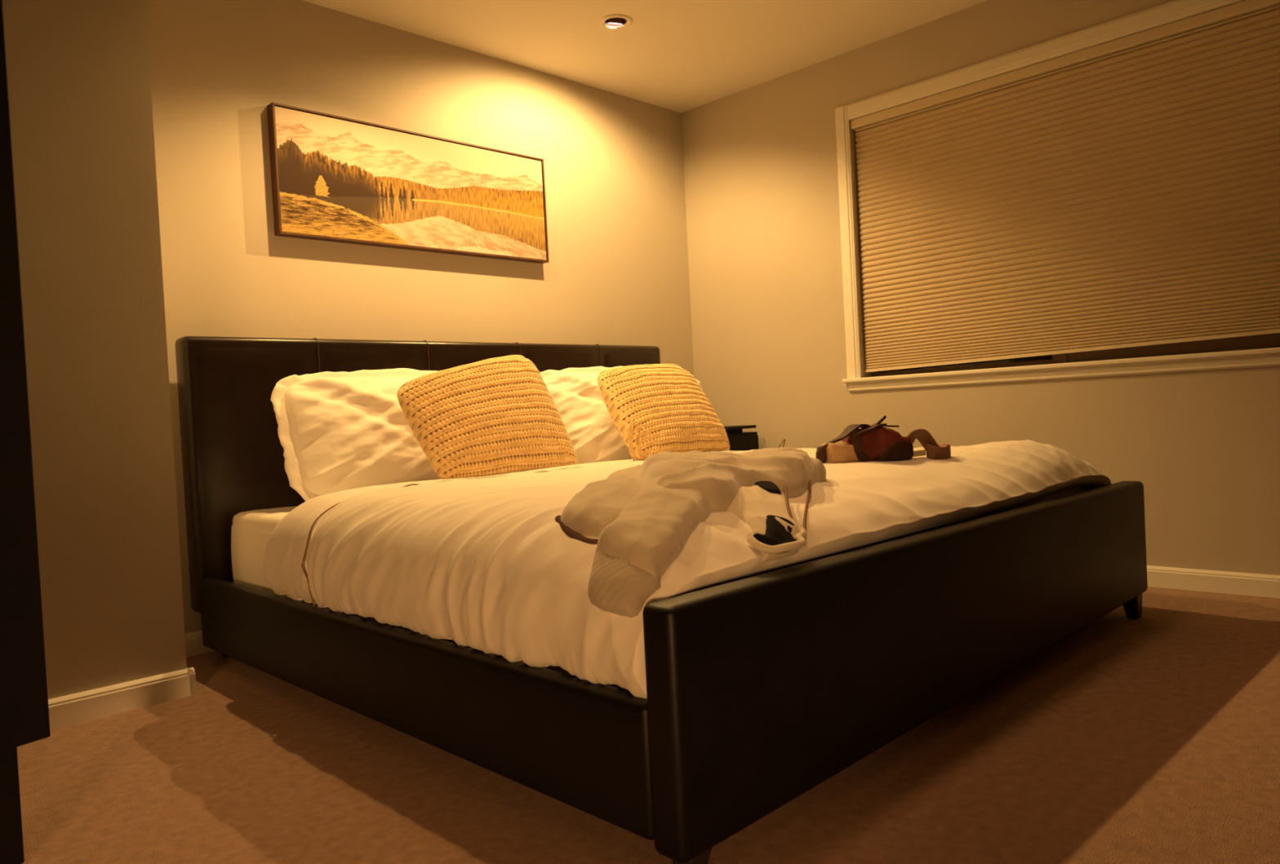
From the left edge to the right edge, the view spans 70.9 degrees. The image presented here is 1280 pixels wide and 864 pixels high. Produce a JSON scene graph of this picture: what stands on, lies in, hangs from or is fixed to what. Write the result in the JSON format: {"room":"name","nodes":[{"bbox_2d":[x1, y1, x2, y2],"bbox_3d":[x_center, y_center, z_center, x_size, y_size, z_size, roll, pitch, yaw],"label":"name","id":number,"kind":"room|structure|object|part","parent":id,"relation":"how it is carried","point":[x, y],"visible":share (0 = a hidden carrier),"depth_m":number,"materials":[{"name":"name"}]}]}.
{"room":"bedroom","nodes":[
{"label":"bedroom","id":0,"kind":"room"},
{"bbox_2d":[2,0,186,699],"bbox_3d":[-2.336,-0.379,2.183,0.658,2.440,1.980,-2,2,45],"label":"wall","id":1,"kind":"structure","parent":0,"point":[78,71],"depth_m":2.52,"materials":[{"name":"paint"}]},
{"bbox_2d":[48,631,214,730],"bbox_3d":[-1.194,0.725,3.176,0.525,0.078,4.883,-2,2,45],"label":"baseboard","id":2,"kind":"structure","parent":1,"relation":"attached to","point":[86,706],"depth_m":2.55,"materials":[{"name":"beige paint"}]},
{"bbox_2d":[145,0,693,634],"bbox_3d":[-0.736,-0.501,4.149,0.150,2.440,3.070,-2,2,45],"label":"wall","id":3,"kind":"structure","parent":0,"point":[616,272],"depth_m":3.74,"materials":[{"name":"paint"}]},
{"bbox_2d":[266,102,548,263],"bbox_3d":[-0.920,-1.021,3.841,0.048,0.490,1.299,-2,2,45],"label":"framed picture","id":4,"kind":"object","parent":3,"relation":"attached to","point":[335,179],"visible":1,"depth_m":3.74,"materials":[{"name":"multicoloured paper"}]},
{"bbox_3d":[-1.375,-0.988,3.384,0.048,0.474,0.008,-2,2,45],"label":"frame","id":5,"kind":"part","parent":4,"relation":"part of","materials":[{"name":"brown wood"}]},
{"bbox_3d":[-0.932,-1.262,3.836,0.048,0.008,1.299,-2,2,45],"label":"frame","id":6,"kind":"part","parent":4,"relation":"part of","materials":[{"name":"brown wood"}]},
{"bbox_3d":[-0.908,-0.780,3.846,0.048,0.008,1.299,-2,2,45],"label":"frame","id":7,"kind":"part","parent":4,"relation":"part of","materials":[{"name":"brown wood"}]},
{"bbox_3d":[-0.465,-1.054,4.297,0.048,0.474,0.008,-2,2,45],"label":"frame","id":8,"kind":"part","parent":4,"relation":"part of","materials":[{"name":"brown wood"}]},
{"bbox_2d":[302,0,987,112],"bbox_3d":[0.415,-1.725,1.446,5.650,0.001,5.150,-2,2,45],"label":"ceiling","id":9,"kind":"structure","parent":0,"point":[677,55],"depth_m":3.97,"materials":[{"name":"beige paint"}]},
{"bbox_2d":[599,13,632,29],"bbox_3d":[-0.104,-1.783,3.830,0.144,0.082,0.144,-2,2,45],"label":"recessed light","id":10,"kind":"object","parent":9,"relation":"in","point":[614,21],"visible":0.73,"depth_m":3.84,"materials":[{"name":"white metal"}]},
{"bbox_2d":[17,586,1279,863],"bbox_3d":[0.542,0.761,1.498,5.650,0.100,5.150,-2,2,45],"label":"floor","id":11,"kind":"structure","parent":0,"point":[1153,738],"depth_m":1.88,"materials":[{"name":"carpet"}]},
{"bbox_2d":[0,0,50,863],"bbox_3d":[-1.507,-0.286,1.474,0.456,2.200,0.720,-2,1,32],"label":"tall cabinet","id":12,"kind":"object","parent":11,"relation":"on","point":[24,698],"visible":1,"depth_m":1.65,"materials":[{"name":"black wood"}]},
{"bbox_3d":[-1.172,0.687,1.646,0.050,0.216,0.050,-2,1,32],"label":"leg","id":13,"kind":"part","parent":12,"relation":"part of","materials":[{"name":"black wood"}]},
{"bbox_2d":[174,336,1147,863],"bbox_3d":[0.054,0.147,3.058,2.379,1.111,2.331,-2,2,45],"label":"frame","id":14,"kind":"object","parent":11,"relation":"on","point":[762,690],"visible":0.55,"depth_m":1.94,"materials":[{"name":"brown leather"}]},
{"bbox_3d":[-1.343,0.124,3.196,0.451,0.893,0.018,-4,2,-44],"label":"headboard panel","id":15,"kind":"part","parent":14,"relation":"part of","materials":[{"name":"brown leather"}]},
{"bbox_3d":[-1.012,0.100,3.517,0.456,0.893,0.017,-4,2,-44],"label":"headboard panel","id":16,"kind":"part","parent":14,"relation":"part of","materials":[{"name":"brown leather"}]},
{"bbox_3d":[-0.725,0.091,3.859,2.288,0.948,0.104,-4,2,-44],"label":"headboard","id":17,"kind":"part","parent":14,"relation":"part of","materials":[{"name":"brown leather"}]},
{"bbox_3d":[-0.716,0.588,2.279,0.055,0.230,2.161,-4,2,-44],"label":"rail","id":18,"kind":"part","parent":14,"relation":"part of","materials":[{"name":"black leather"}]},
{"bbox_3d":[-0.680,0.077,3.837,0.454,0.893,0.018,-4,2,-44],"label":"headboard panel","id":19,"kind":"part","parent":14,"relation":"part of","materials":[{"name":"brown leather"}]},
{"bbox_3d":[-0.343,0.053,4.163,0.468,0.893,0.017,-4,2,-44],"label":"headboard panel","id":20,"kind":"part","parent":14,"relation":"part of","materials":[{"name":"brown leather"}]},
{"bbox_3d":[-0.025,0.030,4.471,0.404,0.893,0.017,-4,2,-44],"label":"headboard panel","id":21,"kind":"part","parent":14,"relation":"part of","materials":[{"name":"brown leather"}]},
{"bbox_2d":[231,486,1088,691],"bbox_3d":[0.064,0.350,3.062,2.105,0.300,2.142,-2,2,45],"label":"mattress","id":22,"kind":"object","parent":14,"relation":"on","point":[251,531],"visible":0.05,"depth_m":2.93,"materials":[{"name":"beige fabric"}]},
{"bbox_2d":[270,368,439,502],"bbox_3d":[-0.835,0.002,3.371,0.292,0.497,1.025,-2,2,45],"label":"pillow","id":23,"kind":"object","parent":22,"relation":"on","point":[341,431],"visible":0.42,"depth_m":3.12,"materials":[{"name":"white fabric"}]},
{"bbox_2d":[539,366,704,464],"bbox_3d":[-0.030,-0.060,4.158,1.118,0.506,0.288,-4,2,-40],"label":"pillow","id":24,"kind":"object","parent":22,"relation":"on","point":[594,437],"visible":0.3,"depth_m":3.88,"materials":[{"name":"white fabric"}]},
{"bbox_2d":[263,440,1111,699],"bbox_3d":[0.253,0.251,2.860,1.680,0.337,2.325,-2,2,45],"label":"comforter","id":25,"kind":"object","parent":22,"relation":"on","point":[485,564],"visible":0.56,"depth_m":2.04,"materials":[{"name":"beige fabric"}]},
{"bbox_2d":[397,355,576,479],"bbox_3d":[-0.539,-0.054,3.238,0.353,0.473,0.627,-2,2,45],"label":"cushion","id":26,"kind":"object","parent":25,"relation":"on","point":[496,415],"visible":0.93,"depth_m":3.12,"materials":[{"name":"beige fabric"}]},
{"bbox_2d":[597,364,729,461],"bbox_3d":[0.057,-0.082,3.847,0.373,0.441,0.808,-2,1,33],"label":"cushion","id":27,"kind":"object","parent":25,"relation":"on","point":[655,409],"visible":0.91,"depth_m":3.78,"materials":[{"name":"beige fabric"}]},
{"bbox_2d":[555,447,826,618],"bbox_3d":[0.099,0.177,2.008,0.571,0.252,1.021,-3,1,17],"label":"sweatshirt","id":28,"kind":"object","parent":25,"relation":"on","point":[643,517],"visible":0.99,"depth_m":1.77,"materials":[{"name":"beige fabric"}]},
{"bbox_2d":[815,415,913,463],"bbox_3d":[0.656,0.024,2.673,0.310,0.139,0.116,-3,1,-15],"label":"handbag","id":29,"kind":"object","parent":25,"relation":"on","point":[873,442],"visible":0.93,"depth_m":2.64,"materials":[{"name":"red leather"}]},
{"bbox_3d":[0.588,0.061,2.648,0.103,0.063,0.099,-3,1,-16],"label":"panel","id":30,"kind":"part","parent":29,"relation":"part of","materials":[{"name":"beige leather"}]},
{"bbox_3d":[0.749,0.053,2.694,0.125,0.068,0.105,-3,1,-14],"label":"panel","id":31,"kind":"part","parent":29,"relation":"part of","materials":[{"name":"brown leather"}]},
{"bbox_2d":[912,449,926,457],"bbox_3d":[0.839,0.064,2.719,0.042,0.020,0.025,-3,1,-15],"label":"card","id":32,"kind":"object","parent":25,"relation":"on","point":[917,453],"visible":0.76,"depth_m":2.71,"materials":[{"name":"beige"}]},
{"bbox_2d":[906,429,951,459],"bbox_3d":[0.866,0.039,2.712,0.140,0.100,0.048,-3,1,-9],"label":"belt","id":33,"kind":"object","parent":25,"relation":"on","point":[934,451],"visible":0.88,"depth_m":2.71,"materials":[{"name":"brown leather"}]},
{"bbox_3d":[0.085,0.709,1.504,0.059,0.050,0.062,-2,2,45],"label":"leg","id":34,"kind":"part","parent":14,"relation":"part of","materials":[{"name":"brown wood"}]},
{"bbox_3d":[0.854,0.432,2.251,2.288,0.418,0.075,-4,2,-44],"label":"footboard","id":35,"kind":"part","parent":14,"relation":"part of","materials":[{"name":"black leather"}]},
{"bbox_3d":[1.642,0.576,3.010,0.059,0.095,0.062,-2,2,45],"label":"leg","id":36,"kind":"part","parent":14,"relation":"part of","materials":[{"name":"brown wood"}]},
{"bbox_2d":[723,425,758,451],"bbox_3d":[0.393,0.311,4.771,0.476,0.676,0.271,-2,2,45],"label":"nightstand","id":37,"kind":"object","parent":11,"relation":"on","point":[739,441],"visible":0.09,"depth_m":4.62,"materials":[{"name":"black wood"}]},
{"bbox_3d":[0.534,0.145,4.622,0.015,0.250,0.241,-2,2,45],"label":"drawer","id":38,"kind":"part","parent":37,"relation":"part of","materials":[{"name":"black wood"}]},
{"bbox_2d":[680,0,1279,575],"bbox_3d":[2.256,-0.635,3.223,5.400,2.440,0.150,-2,2,45],"label":"wall","id":39,"kind":"structure","parent":0,"point":[762,193],"depth_m":4.24,"materials":[{"name":"paint"}]},
{"bbox_2d":[835,0,1279,392],"bbox_3d":[1.916,-0.907,3.515,2.558,1.369,0.184,-2,2,45],"label":"window","id":40,"kind":"structure","parent":39,"relation":"in","point":[1261,350],"depth_m":3.74,"materials":[{"name":"beige paint"}]},
{"bbox_3d":[1.001,-0.910,4.334,0.070,1.304,0.017,-2,2,45],"label":"casing","id":41,"kind":"part","parent":40,"relation":"part of","materials":[{"name":"beige paint"}]},
{"bbox_3d":[1.426,-0.888,4.081,0.827,1.182,0.006,-2,2,45],"label":"pane","id":42,"kind":"part","parent":40,"relation":"part of","materials":[{"name":"clear glass"}]},
{"bbox_3d":[1.425,-0.892,4.081,0.887,1.234,0.030,-2,2,45],"label":"sash","id":43,"kind":"part","parent":40,"relation":"part of","materials":[{"name":"brown"}]},
{"bbox_3d":[1.838,-1.552,3.456,2.381,0.070,0.017,-2,2,45],"label":"casing","id":44,"kind":"part","parent":40,"relation":"part of","materials":[{"name":"beige paint"}]},
{"bbox_2d":[850,0,1279,372],"bbox_3d":[1.895,-0.915,3.494,2.374,1.206,0.047,-2,2,45],"label":"blind","id":45,"kind":"object","parent":40,"relation":"attached to","point":[1126,190],"visible":1,"depth_m":3.60,"materials":[{"name":"beige fabric"}]},
{"bbox_3d":[1.873,-1.471,3.489,2.358,0.006,0.024,-2,2,45],"label":"rail","id":46,"kind":"part","parent":45,"relation":"part of","materials":[{"name":"beige"}]},
{"bbox_3d":[1.931,-0.340,3.513,2.362,0.053,0.024,-2,2,45],"label":"rail","id":47,"kind":"part","parent":45,"relation":"part of","materials":[{"name":"beige"}]},
{"bbox_3d":[2.279,-0.917,3.229,1.465,1.234,0.030,-2,2,45],"label":"sash","id":48,"kind":"part","parent":40,"relation":"part of","materials":[{"name":"brown"}]},
{"bbox_2d":[1146,565,1279,598],"bbox_3d":[2.257,0.549,3.189,5.400,0.078,0.017,-2,2,45],"label":"baseboard","id":49,"kind":"structure","parent":39,"relation":"attached to","point":[1191,580],"depth_m":3.32,"materials":[{"name":"beige paint"}]}
]}

